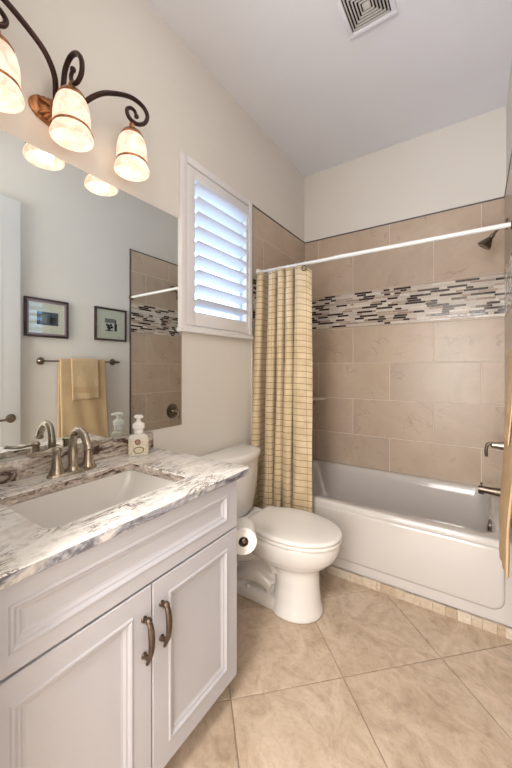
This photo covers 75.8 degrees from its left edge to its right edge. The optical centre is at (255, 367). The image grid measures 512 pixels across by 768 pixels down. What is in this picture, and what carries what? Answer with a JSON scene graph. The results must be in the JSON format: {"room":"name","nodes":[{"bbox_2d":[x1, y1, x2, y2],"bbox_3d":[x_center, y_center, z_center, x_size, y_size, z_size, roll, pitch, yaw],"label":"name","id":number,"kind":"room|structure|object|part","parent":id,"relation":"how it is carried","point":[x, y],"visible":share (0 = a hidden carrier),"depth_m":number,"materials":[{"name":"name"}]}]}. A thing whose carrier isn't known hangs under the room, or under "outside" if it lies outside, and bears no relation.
{"room":"bathroom","nodes":[
{"label":"bathroom","id":0,"kind":"room"},
{"bbox_2d":[0,0,303,461],"bbox_3d":[-0.355,-0.262,2.015,0.120,3.103,2.955,0,0,34],"label":"wall","id":1,"kind":"structure","parent":0,"point":[126,46],"depth_m":1.74,"materials":[{"name":"beige paint"}]},
{"bbox_2d":[0,0,149,181],"bbox_3d":[-0.691,-1.009,1.232,0.199,0.338,0.667,0,0,34],"label":"vanity light","id":2,"kind":"object","parent":1,"relation":"attached to","point":[66,115],"visible":1,"depth_m":1.20,"materials":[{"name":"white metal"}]},
{"bbox_3d":[-0.806,-0.926,1.020,0.146,0.172,0.146,0,0,34],"label":"lamp shade","id":3,"kind":"part","parent":2,"relation":"part of","materials":[{"name":"white glass"}]},
{"bbox_3d":[-0.776,-1.074,1.095,0.082,0.208,0.340,0,0,16],"label":"scroll arm","id":4,"kind":"part","parent":2,"relation":"part of","materials":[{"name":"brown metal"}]},
{"bbox_3d":[-0.680,-0.926,1.215,0.146,0.172,0.146,0,0,34],"label":"lamp shade","id":5,"kind":"part","parent":2,"relation":"part of","materials":[{"name":"white glass"}]},
{"bbox_3d":[-0.690,-1.066,1.222,0.180,0.195,0.026,0,0,37],"label":"scroll arm","id":6,"kind":"part","parent":2,"relation":"part of","materials":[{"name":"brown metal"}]},
{"bbox_3d":[-0.594,-1.074,1.367,0.329,0.208,0.082,0,0,-38],"label":"scroll arm","id":7,"kind":"part","parent":2,"relation":"part of","materials":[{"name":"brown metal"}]},
{"bbox_3d":[-0.535,-0.926,1.419,0.146,0.172,0.146,0,0,34],"label":"lamp shade","id":8,"kind":"part","parent":2,"relation":"part of","materials":[{"name":"white glass"}]},
{"bbox_2d":[0,432,152,483],"bbox_3d":[-0.761,0.359,1.280,0.020,0.072,0.874,0,0,34],"label":"backsplash","id":9,"kind":"structure","parent":1,"relation":"attached to","point":[25,467],"depth_m":1.23,"materials":[{"name":"stone"}]},
{"bbox_2d":[0,129,181,458],"bbox_3d":[-0.704,-0.251,1.379,0.006,1.126,1.049,0,0,34],"label":"wall mirror","id":10,"kind":"object","parent":1,"relation":"attached to","point":[91,335],"visible":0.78,"depth_m":1.34,"materials":[{"name":"white mirror glass"}]},
{"bbox_2d":[179,151,253,339],"bbox_3d":[-0.233,-0.692,2.089,0.084,0.986,0.686,0,0,34],"label":"plantation shutter","id":11,"kind":"object","parent":1,"relation":"attached to","point":[221,210],"visible":1,"depth_m":2.03,"materials":[{"name":"white paint"}]},
{"bbox_3d":[-0.220,-0.218,2.080,0.032,0.038,0.686,0,0,34],"label":"shutter sill","id":12,"kind":"part","parent":11,"relation":"part of","materials":[{"name":"white paint"}]},
{"bbox_2d":[236,234,240,320],"bbox_3d":[-0.293,-0.695,2.166,0.035,0.850,0.615,0,0,34],"label":"window","id":13,"kind":"structure","parent":1,"relation":"in","point":[239,282],"depth_m":2.40,"materials":[{"name":"white paint"}]},
{"bbox_2d":[251,340,252,431],"bbox_3d":[-0.029,0.540,2.384,0.012,1.500,0.014,0,0,34],"label":"trim","id":14,"kind":"structure","parent":1,"relation":"attached to","point":[251,340],"depth_m":2.38,"materials":[{"name":"beige"}]},
{"bbox_2d":[252,204,252,334],"bbox_3d":[-0.028,-0.699,2.386,0.012,0.978,0.008,0,0,34],"label":"trim","id":15,"kind":"structure","parent":1,"relation":"attached to","point":[252,204],"depth_m":2.38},
{"bbox_2d":[253,205,304,371],"bbox_3d":[0.218,-0.159,2.752,0.013,2.058,0.873,0,0,34],"label":"wall tile","id":16,"kind":"structure","parent":1,"relation":"attached to","point":[274,246],"depth_m":2.59,"materials":[{"name":"beige tile"}]},
{"bbox_2d":[146,0,511,176],"bbox_3d":[0.347,-1.863,1.599,1.750,0.100,2.865,0,0,34],"label":"ceiling","id":17,"kind":"structure","parent":0,"point":[325,98],"depth_m":1.97,"materials":[{"name":"paint"}]},
{"bbox_2d":[335,0,397,39],"bbox_3d":[0.549,-1.805,1.635,0.244,0.016,0.244,0,0,34],"label":"ceiling vent","id":18,"kind":"object","parent":17,"relation":"in","point":[358,16],"visible":1,"depth_m":1.67,"materials":[{"name":"paint"}]},
{"bbox_2d":[342,0,389,31],"bbox_3d":[0.549,-1.804,1.635,0.183,0.009,0.183,0,0,34],"label":"grille","id":19,"kind":"object","parent":18,"relation":"attached to","point":[359,15],"depth_m":1.67,"materials":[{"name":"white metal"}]},
{"bbox_2d":[164,565,511,767],"bbox_3d":[-0.516,1.350,1.100,2.630,0.120,4.655,0,0,34],"label":"floor","id":20,"kind":"structure","parent":0,"point":[379,680],"depth_m":1.30,"materials":[{"name":"beige tile"}]},
{"bbox_2d":[0,480,236,767],"bbox_3d":[-0.523,0.858,1.084,0.628,0.865,0.811,0,0,34],"label":"vanity cabinet","id":21,"kind":"object","parent":20,"relation":"on","point":[113,653],"visible":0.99,"depth_m":0.87,"materials":[{"name":"grey paint"}]},
{"bbox_3d":[-0.415,0.899,0.771,0.024,0.566,0.402,0,0,34],"label":"door","id":22,"kind":"part","parent":21,"relation":"part of","materials":[{"name":"grey paint"}]},
{"bbox_3d":[-0.304,0.519,0.938,0.024,0.179,0.804,0,0,34],"label":"drawer","id":23,"kind":"part","parent":21,"relation":"part of","materials":[{"name":"grey paint"}]},
{"bbox_2d":[0,432,248,590],"bbox_3d":[-0.518,0.374,1.117,0.606,0.102,0.874,0,0,34],"label":"countertop","id":24,"kind":"structure","parent":21,"relation":"on","point":[27,549],"depth_m":1.03,"materials":[{"name":"stone"}]},
{"bbox_2d":[26,426,113,478],"bbox_3d":[-0.654,0.306,1.217,0.155,0.177,0.318,0,0,34],"label":"faucet","id":25,"kind":"object","parent":24,"relation":"on","point":[57,470],"visible":1,"depth_m":1.21,"materials":[{"name":"silver metal"}]},
{"bbox_3d":[-0.745,0.336,1.163,0.052,0.098,0.127,0,0,34],"label":"lever handle","id":26,"kind":"part","parent":25,"relation":"part of","materials":[{"name":"silver metal"}]},
{"bbox_3d":[-0.692,0.389,1.242,0.060,0.013,0.184,0,0,34],"label":"plate","id":27,"kind":"part","parent":25,"relation":"part of","materials":[{"name":"silver metal"}]},
{"bbox_3d":[-0.651,0.302,1.215,0.148,0.169,0.050,0,0,34],"label":"spout","id":28,"kind":"part","parent":25,"relation":"part of","materials":[{"name":"silver metal"}]},
{"bbox_3d":[-0.638,0.336,1.322,0.052,0.098,0.127,0,0,34],"label":"lever handle","id":29,"kind":"part","parent":25,"relation":"part of","materials":[{"name":"silver metal"}]},
{"bbox_2d":[6,470,174,527],"bbox_3d":[-0.512,0.500,1.086,0.360,0.149,0.493,0,0,34],"label":"sink","id":30,"kind":"object","parent":24,"relation":"in","point":[62,507],"visible":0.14,"depth_m":1.19,"materials":[{"name":"white ceramic"}]},
{"bbox_2d":[128,414,148,455],"bbox_3d":[-0.532,0.304,1.490,0.086,0.181,0.061,0,0,-16],"label":"soap dispenser","id":31,"kind":"object","parent":24,"relation":"on","point":[138,442],"visible":1,"depth_m":1.47,"materials":[{"name":"white plastic"}]},
{"bbox_2d":[128,433,147,455],"bbox_3d":[-0.533,0.346,1.494,0.084,0.098,0.052,0,0,-16],"label":"bottle","id":32,"kind":"object","parent":31,"relation":"attached to","point":[137,442],"depth_m":1.47,"materials":[{"name":"white plastic"}]},
{"bbox_3d":[-0.294,0.752,0.900,0.043,0.135,0.020,0,0,34],"label":"handle","id":33,"kind":"part","parent":21,"relation":"part of","materials":[{"name":"brown metal"}]},
{"bbox_3d":[-0.260,0.744,0.951,0.043,0.135,0.020,0,0,34],"label":"handle","id":34,"kind":"part","parent":21,"relation":"part of","materials":[{"name":"brown metal"}]},
{"bbox_3d":[-0.191,0.899,1.107,0.024,0.566,0.398,0,0,34],"label":"door","id":35,"kind":"part","parent":21,"relation":"part of","materials":[{"name":"grey paint"}]},
{"bbox_2d":[200,444,341,623],"bbox_3d":[0.097,0.902,1.860,0.783,0.775,0.426,0,0,34],"label":"toilet","id":36,"kind":"object","parent":20,"relation":"on","point":[281,574],"visible":0.85,"depth_m":1.71,"materials":[{"name":"white ceramic"}]},
{"bbox_3d":[-0.133,0.536,2.014,0.230,0.042,0.426,0,0,34],"label":"tank lid","id":37,"kind":"part","parent":36,"relation":"part of","materials":[{"name":"white ceramic"}]},
{"bbox_3d":[-0.136,0.726,2.016,0.213,0.335,0.405,0,0,34],"label":"tank","id":38,"kind":"part","parent":36,"relation":"part of","materials":[{"name":"white ceramic"}]},
{"bbox_3d":[0.096,1.091,1.861,0.766,0.398,0.376,0,0,34],"label":"bowl","id":39,"kind":"part","parent":36,"relation":"part of","materials":[{"name":"white ceramic"}]},
{"bbox_3d":[0.211,0.857,1.784,0.508,0.025,0.380,0,0,34],"label":"lid","id":40,"kind":"part","parent":36,"relation":"part of","materials":[{"name":"white ceramic"}]},
{"bbox_3d":[0.212,0.881,1.783,0.502,0.017,0.378,0,0,34],"label":"seat","id":41,"kind":"part","parent":36,"relation":"part of","materials":[{"name":"white plastic"}]},
{"bbox_2d":[312,458,511,627],"bbox_3d":[0.847,1.044,2.329,1.506,0.397,0.873,0,0,34],"label":"bathtub","id":42,"kind":"object","parent":20,"relation":"on","point":[437,540],"visible":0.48,"depth_m":1.91,"materials":[{"name":"grey ceramic"}]},
{"bbox_3d":[0.604,1.028,1.977,1.427,0.307,0.019,0,0,34],"label":"apron panel","id":43,"kind":"part","parent":42,"relation":"part of","materials":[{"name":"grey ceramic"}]},
{"bbox_2d":[321,565,511,639],"bbox_3d":[0.605,1.264,1.967,1.525,0.051,0.014,0,0,34],"label":"trim","id":44,"kind":"structure","parent":42,"relation":"attached to","point":[484,624],"depth_m":1.76,"materials":[{"name":"tile"}]},
{"bbox_3d":[1.406,0.947,1.971,0.039,0.074,0.072,0,0,34],"label":"overflow plate","id":45,"kind":"part","parent":42,"relation":"part of","materials":[{"name":"grey metal"}]},
{"bbox_2d":[304,106,505,241],"bbox_3d":[1.124,-0.262,2.743,1.530,3.103,0.100,0,0,34],"label":"wall","id":46,"kind":"structure","parent":0,"point":[463,163],"depth_m":2.60,"materials":[{"name":"beige paint"}]},
{"bbox_2d":[313,396,325,399],"bbox_3d":[0.493,0.279,2.964,0.215,0.022,0.215,0,0,34],"label":"corner shelf","id":47,"kind":"object","parent":46,"relation":"attached to","point":[314,398],"visible":0.45,"depth_m":2.95,"materials":[{"name":"beige"}]},
{"bbox_2d":[305,196,504,487],"bbox_3d":[1.093,-0.159,2.696,1.530,2.058,0.013,0,0,34],"label":"wall tile","id":48,"kind":"structure","parent":46,"relation":"attached to","point":[408,343],"depth_m":2.59,"materials":[{"name":"beige tile"}]},
{"bbox_2d":[506,60,511,180],"bbox_3d":[0.563,-0.262,0.438,0.100,3.103,4.555,0,0,34],"label":"wall","id":49,"kind":"structure","parent":0,"point":[509,96],"depth_m":2.05,"materials":[{"name":"beige paint"}]},
{"bbox_2d":[504,151,511,518],"bbox_3d":[1.497,-0.159,1.936,0.013,2.058,0.808,0,0,34],"label":"wall tile","id":50,"kind":"structure","parent":49,"relation":"attached to","point":[508,189],"depth_m":2.00,"materials":[{"name":"beige tile"}]},
{"bbox_2d":[256,221,511,273],"bbox_3d":[0.640,-0.702,2.020,1.509,0.058,0.052,0,0,34],"label":"shower rod","id":51,"kind":"object","parent":50,"relation":"attached to","point":[508,224],"visible":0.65,"depth_m":1.86,"materials":[{"name":"white metal"}]},
{"bbox_2d":[251,261,312,512],"bbox_3d":[0.197,0.184,2.251,0.498,1.811,0.239,0,0,34],"label":"shower curtain","id":52,"kind":"object","parent":51,"relation":"hanging from","point":[283,362],"visible":0.91,"depth_m":2.19,"materials":[{"name":"fabric"}]},
{"bbox_2d":[478,482,500,496],"bbox_3d":[1.502,0.780,2.088,0.152,0.081,0.072,0,0,34],"label":"tub spout","id":53,"kind":"object","parent":50,"relation":"attached to","point":[481,489],"visible":0.59,"depth_m":2.08,"materials":[{"name":"grey metal"}]},
{"bbox_2d":[478,218,507,249],"bbox_3d":[1.501,-0.842,2.088,0.153,0.174,0.082,0,0,34],"label":"shower","id":54,"kind":"object","parent":50,"relation":"attached to","point":[486,243],"visible":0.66,"depth_m":2.08,"materials":[{"name":"grey metal"}]},
{"bbox_2d":[484,442,503,456],"bbox_3d":[1.515,0.490,2.078,0.119,0.164,0.164,0,0,34],"label":"shower valve","id":55,"kind":"object","parent":50,"relation":"attached to","point":[498,445],"visible":0.63,"depth_m":2.07,"materials":[{"name":"grey metal"}]},
{"bbox_3d":[1.492,0.521,2.094,0.061,0.094,0.019,0,0,34],"label":"lever","id":56,"kind":"part","parent":55,"relation":"part of","materials":[{"name":"grey metal"}]},
{"bbox_3d":[-0.112,0.717,1.420,0.189,0.044,0.203,0,0,34],"label":"toilet paper holder","id":57,"kind":"object","parent":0,"visible":0},
{"bbox_2d":[235,517,256,554],"bbox_3d":[-0.056,0.725,1.419,0.112,0.112,0.104,0,0,-5],"label":"toilet paper roll","id":58,"kind":"object","parent":57,"relation":"hanging from","point":[245,526],"visible":0.77,"depth_m":1.37,"materials":[{"name":"white paper"}]},
{"bbox_3d":[0.974,-0.053,1.190,0.052,0.060,0.720,0,0,34],"label":"towel bar","id":59,"kind":"object","parent":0,"visible":0},
{"bbox_2d":[499,425,511,578],"bbox_3d":[0.954,0.364,1.217,0.076,0.872,0.420,0,0,34],"label":"bath towel","id":60,"kind":"object","parent":59,"relation":"hanging from","point":[505,510],"visible":0.8,"depth_m":1.14,"materials":[{"name":"brown fabric"}]},
{"bbox_2d":[504,349,511,445],"bbox_3d":[0.962,0.096,1.212,0.076,0.355,0.236,0,0,34],"label":"hand towel","id":61,"kind":"object","parent":60,"relation":"on","point":[508,411],"visible":1,"depth_m":1.20,"materials":[{"name":"brown fabric"}]}
]}

